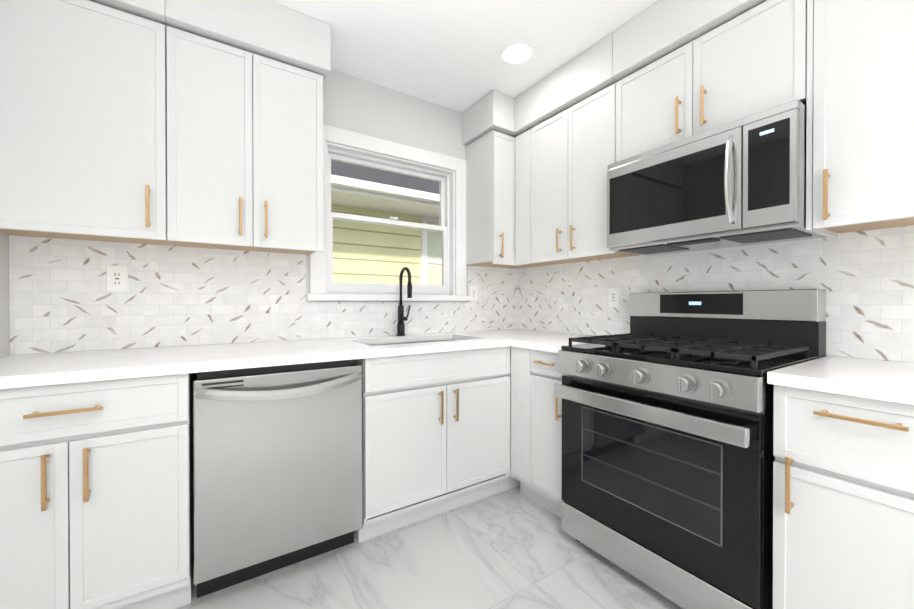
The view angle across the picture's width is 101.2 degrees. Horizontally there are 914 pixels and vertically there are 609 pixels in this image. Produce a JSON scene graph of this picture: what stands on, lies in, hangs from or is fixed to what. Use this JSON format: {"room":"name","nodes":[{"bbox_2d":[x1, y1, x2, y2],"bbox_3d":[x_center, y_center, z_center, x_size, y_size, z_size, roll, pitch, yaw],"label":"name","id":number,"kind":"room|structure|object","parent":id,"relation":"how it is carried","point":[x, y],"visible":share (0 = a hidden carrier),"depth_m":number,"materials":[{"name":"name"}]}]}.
{"room":"kitchen","nodes":[
{"label":"kitchen","id":0,"kind":"room"},
{"bbox_2d":[0,232,9,356],"bbox_3d":[-0.590,-0.118,-0.461,0.150,2.480,4.600,0,0,-33],"label":"wall","id":1,"kind":"structure","parent":0,"point":[4,301],"depth_m":1.47,"materials":[{"name":"white paint"}]},
{"bbox_2d":[36,69,466,378],"bbox_3d":[-0.694,-0.133,2.312,3.020,2.480,0.150,0,0,-33],"label":"wall","id":2,"kind":"structure","parent":0,"point":[356,105],"depth_m":2.39,"materials":[{"name":"white paint"}]},
{"bbox_2d":[0,0,172,245],"bbox_3d":[-1.469,-0.814,1.490,0.522,1.108,0.363,0,0,-33],"label":"upper cabinet","id":3,"kind":"object","parent":2,"relation":"attached to","point":[83,119],"visible":1,"depth_m":1.39,"materials":[{"name":"white paint"}]},
{"bbox_2d":[165,0,330,254],"bbox_3d":[-0.982,-0.815,1.810,0.642,1.108,0.363,0,0,-33],"label":"upper cabinet","id":4,"kind":"object","parent":2,"relation":"attached to","point":[246,79],"visible":1,"depth_m":1.66,"materials":[{"name":"white paint"}]},
{"bbox_2d":[9,235,517,354],"bbox_3d":[-0.654,-0.043,2.244,2.710,0.479,0.008,0,0,-33],"label":"backsplash","id":5,"kind":"structure","parent":2,"relation":"attached to","point":[61,299],"depth_m":1.82,"materials":[{"name":"tile"}]},
{"bbox_2d":[106,265,127,291],"bbox_3d":[-1.510,-0.114,1.670,0.072,0.116,0.008,0,0,-33],"label":"electrical outlet","id":6,"kind":"object","parent":5,"relation":"attached to","point":[116,278],"visible":1,"depth_m":1.67,"materials":[{"name":"white plastic"}]},
{"bbox_2d":[469,285,476,300],"bbox_3d":[0.121,-0.080,2.742,0.072,0.116,0.008,0,0,-33],"label":"electrical outlet","id":7,"kind":"object","parent":5,"relation":"attached to","point":[473,292],"visible":1,"depth_m":2.74,"materials":[{"name":"white plastic"}]},
{"bbox_2d":[306,124,470,300],"bbox_3d":[-0.410,-0.529,2.451,1.110,1.010,0.165,0,0,-33],"label":"window unit","id":8,"kind":"structure","parent":2,"relation":"in","point":[442,179],"depth_m":2.45,"materials":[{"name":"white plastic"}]},
{"bbox_2d":[462,90,545,268],"bbox_3d":[0.360,-0.820,2.691,0.534,1.108,0.363,0,0,-33],"label":"upper cabinet","id":9,"kind":"object","parent":2,"relation":"attached to","point":[488,140],"visible":0.83,"depth_m":2.51,"materials":[{"name":"white paint"}]},
{"bbox_2d":[176,485,682,608],"bbox_3d":[0.610,1.178,0.334,3.020,0.120,4.900,0,0,-33],"label":"floor","id":10,"kind":"structure","parent":0,"point":[513,548],"depth_m":1.55,"materials":[{"name":"tile"}]},
{"bbox_2d":[0,373,194,608],"bbox_3d":[-1.355,0.675,1.400,0.605,0.874,0.653,0,0,-33],"label":"base cabinet","id":11,"kind":"object","parent":10,"relation":"on","point":[96,495],"visible":0.98,"depth_m":1.20,"materials":[{"name":"white paint"}]},
{"bbox_2d":[193,359,362,597],"bbox_3d":[-0.820,0.676,1.717,0.614,0.868,0.653,0,0,-33],"label":"dishwasher","id":12,"kind":"object","parent":10,"relation":"on","point":[277,464],"visible":0.98,"depth_m":1.47,"materials":[{"name":"grey metal"}]},
{"bbox_2d":[354,339,509,542],"bbox_3d":[-0.211,0.671,2.150,0.854,0.874,0.653,0,0,-33],"label":"base cabinet","id":13,"kind":"object","parent":10,"relation":"on","point":[428,451],"visible":0.88,"depth_m":1.87,"materials":[{"name":"white paint"}]},
{"bbox_2d":[0,329,560,388],"bbox_3d":[-0.476,0.217,1.982,2.718,0.035,0.644,0,0,-33],"label":"countertop","id":14,"kind":"structure","parent":13,"relation":"on","point":[39,369],"depth_m":1.51,"materials":[{"name":"stone"}]},
{"bbox_2d":[396,267,411,335],"bbox_3d":[-0.307,-0.018,2.332,0.097,0.427,0.172,0,0,-33],"label":"faucet","id":15,"kind":"object","parent":14,"relation":"on","point":[401,326],"visible":1,"depth_m":2.35,"materials":[{"name":"black metal"}]},
{"bbox_2d":[367,339,482,395],"bbox_3d":[-0.221,0.341,2.159,0.712,0.214,0.382,0,0,-33],"label":"sink basin","id":16,"kind":"object","parent":14,"relation":"in","point":[414,342],"visible":0.02,"depth_m":2.28,"materials":[{"name":"silver metal"}]},
{"bbox_2d":[500,346,519,491],"bbox_3d":[0.390,0.669,2.578,0.617,0.874,0.598,0,0,-33],"label":"base cabinet","id":17,"kind":"object","parent":10,"relation":"on","point":[509,482],"visible":0.14,"depth_m":2.23,"materials":[{"name":"white paint"}]},
{"bbox_2d":[511,346,566,517],"bbox_3d":[0.654,0.671,2.143,0.653,0.874,0.416,0,0,-33],"label":"base cabinet","id":18,"kind":"object","parent":10,"relation":"on","point":[536,437],"visible":0.48,"depth_m":1.98,"materials":[{"name":"white paint"}]},
{"bbox_2d":[508,333,595,352],"bbox_3d":[0.675,0.216,2.115,0.648,0.035,0.366,0,0,-33],"label":"countertop","id":19,"kind":"structure","parent":18,"relation":"on","point":[549,342],"depth_m":2.07,"materials":[{"name":"stone"}]},
{"bbox_2d":[554,289,825,608],"bbox_3d":[0.945,0.525,1.607,0.718,1.172,0.768,0,0,-33],"label":"range","id":20,"kind":"object","parent":10,"relation":"on","point":[668,458],"visible":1,"depth_m":1.40,"materials":[{"name":"silver metal"}]},
{"bbox_2d":[772,385,913,608],"bbox_3d":[1.371,0.677,1.051,0.653,0.874,0.608,0,0,-33],"label":"base cabinet","id":21,"kind":"object","parent":10,"relation":"on","point":[843,501],"visible":0.96,"depth_m":1.02,"materials":[{"name":"white paint"}]},
{"bbox_2d":[767,355,913,404],"bbox_3d":[1.385,0.222,1.038,0.644,0.035,0.654,0,0,-33],"label":"countertop","id":22,"kind":"structure","parent":21,"relation":"on","point":[887,380],"depth_m":1.08,"materials":[{"name":"stone"}]},
{"bbox_2d":[269,0,658,112],"bbox_3d":[0.610,-1.422,0.319,3.020,0.120,4.900,0,0,-33],"label":"ceiling","id":23,"kind":"structure","parent":0,"point":[445,53],"depth_m":1.93,"materials":[{"name":"white paint"}]},
{"bbox_2d":[500,42,534,64],"bbox_3d":[0.329,-1.367,2.050,0.184,0.007,0.184,0,0,-33],"label":"recessed light","id":24,"kind":"object","parent":23,"relation":"in","point":[515,53],"visible":1,"depth_m":2.04,"materials":[{"name":"white plastic"}]},
{"bbox_3d":[1.809,-0.126,1.114,0.150,2.480,4.600,0,0,-33],"label":"wall","id":25,"kind":"structure","parent":0,"visible":0},
{"bbox_2d":[509,33,640,264],"bbox_3d":[0.629,-0.818,2.437,0.363,1.109,1.080,0,0,-33],"label":"upper cabinet","id":26,"kind":"object","parent":25,"relation":"attached to","point":[564,133],"visible":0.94,"depth_m":2.16,"materials":[{"name":"white paint"}]},
{"bbox_2d":[613,0,806,161],"bbox_3d":[1.126,-1.042,1.679,0.363,0.652,0.728,0,0,-33],"label":"upper cabinet","id":27,"kind":"object","parent":25,"relation":"attached to","point":[682,69],"visible":0.9,"depth_m":1.56,"materials":[{"name":"white paint"}]},
{"bbox_2d":[607,100,825,255],"bbox_3d":[1.080,-0.475,1.650,0.455,0.428,0.721,0,0,-33],"label":"microwave","id":28,"kind":"object","parent":27,"relation":"attached to","point":[740,182],"visible":1,"depth_m":1.47,"materials":[{"name":"silver metal"}]},
{"bbox_2d":[518,225,913,362],"bbox_3d":[1.194,-0.041,1.906,0.008,0.479,2.599,0,0,-33],"label":"backsplash","id":29,"kind":"structure","parent":25,"relation":"attached to","point":[865,279],"depth_m":1.62,"materials":[{"name":"tile"}]},
{"bbox_2d":[609,288,618,306],"bbox_3d":[0.946,-0.043,2.268,0.008,0.116,0.072,0,0,-33],"label":"outlet","id":30,"kind":"object","parent":29,"relation":"attached to","point":[613,297],"visible":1,"depth_m":2.26,"materials":[{"name":"white plastic"}]},
{"bbox_2d":[806,0,913,238],"bbox_3d":[1.500,-0.811,1.110,0.363,1.109,0.635,0,0,-33],"label":"upper cabinet","id":31,"kind":"object","parent":25,"relation":"attached to","point":[860,126],"visible":1,"depth_m":1.20,"materials":[{"name":"white paint"}]},
{"label":"outside","id":32,"kind":"structure","parent":0,"visible":0},
{"bbox_3d":[-1.755,2.635,6.421,16.000,0.100,7.840,0,0,-33],"label":"ground","id":33,"kind":"structure","parent":32,"visible":0},
{"bbox_2d":[331,160,441,284],"bbox_3d":[-1.892,-0.691,6.612,12.000,6.550,4.340,0,0,-33],"label":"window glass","id":34,"kind":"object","parent":33,"relation":"on","point":[344,230],"depth_m":5.38,"materials":[{"name":"yellow"}]}
]}

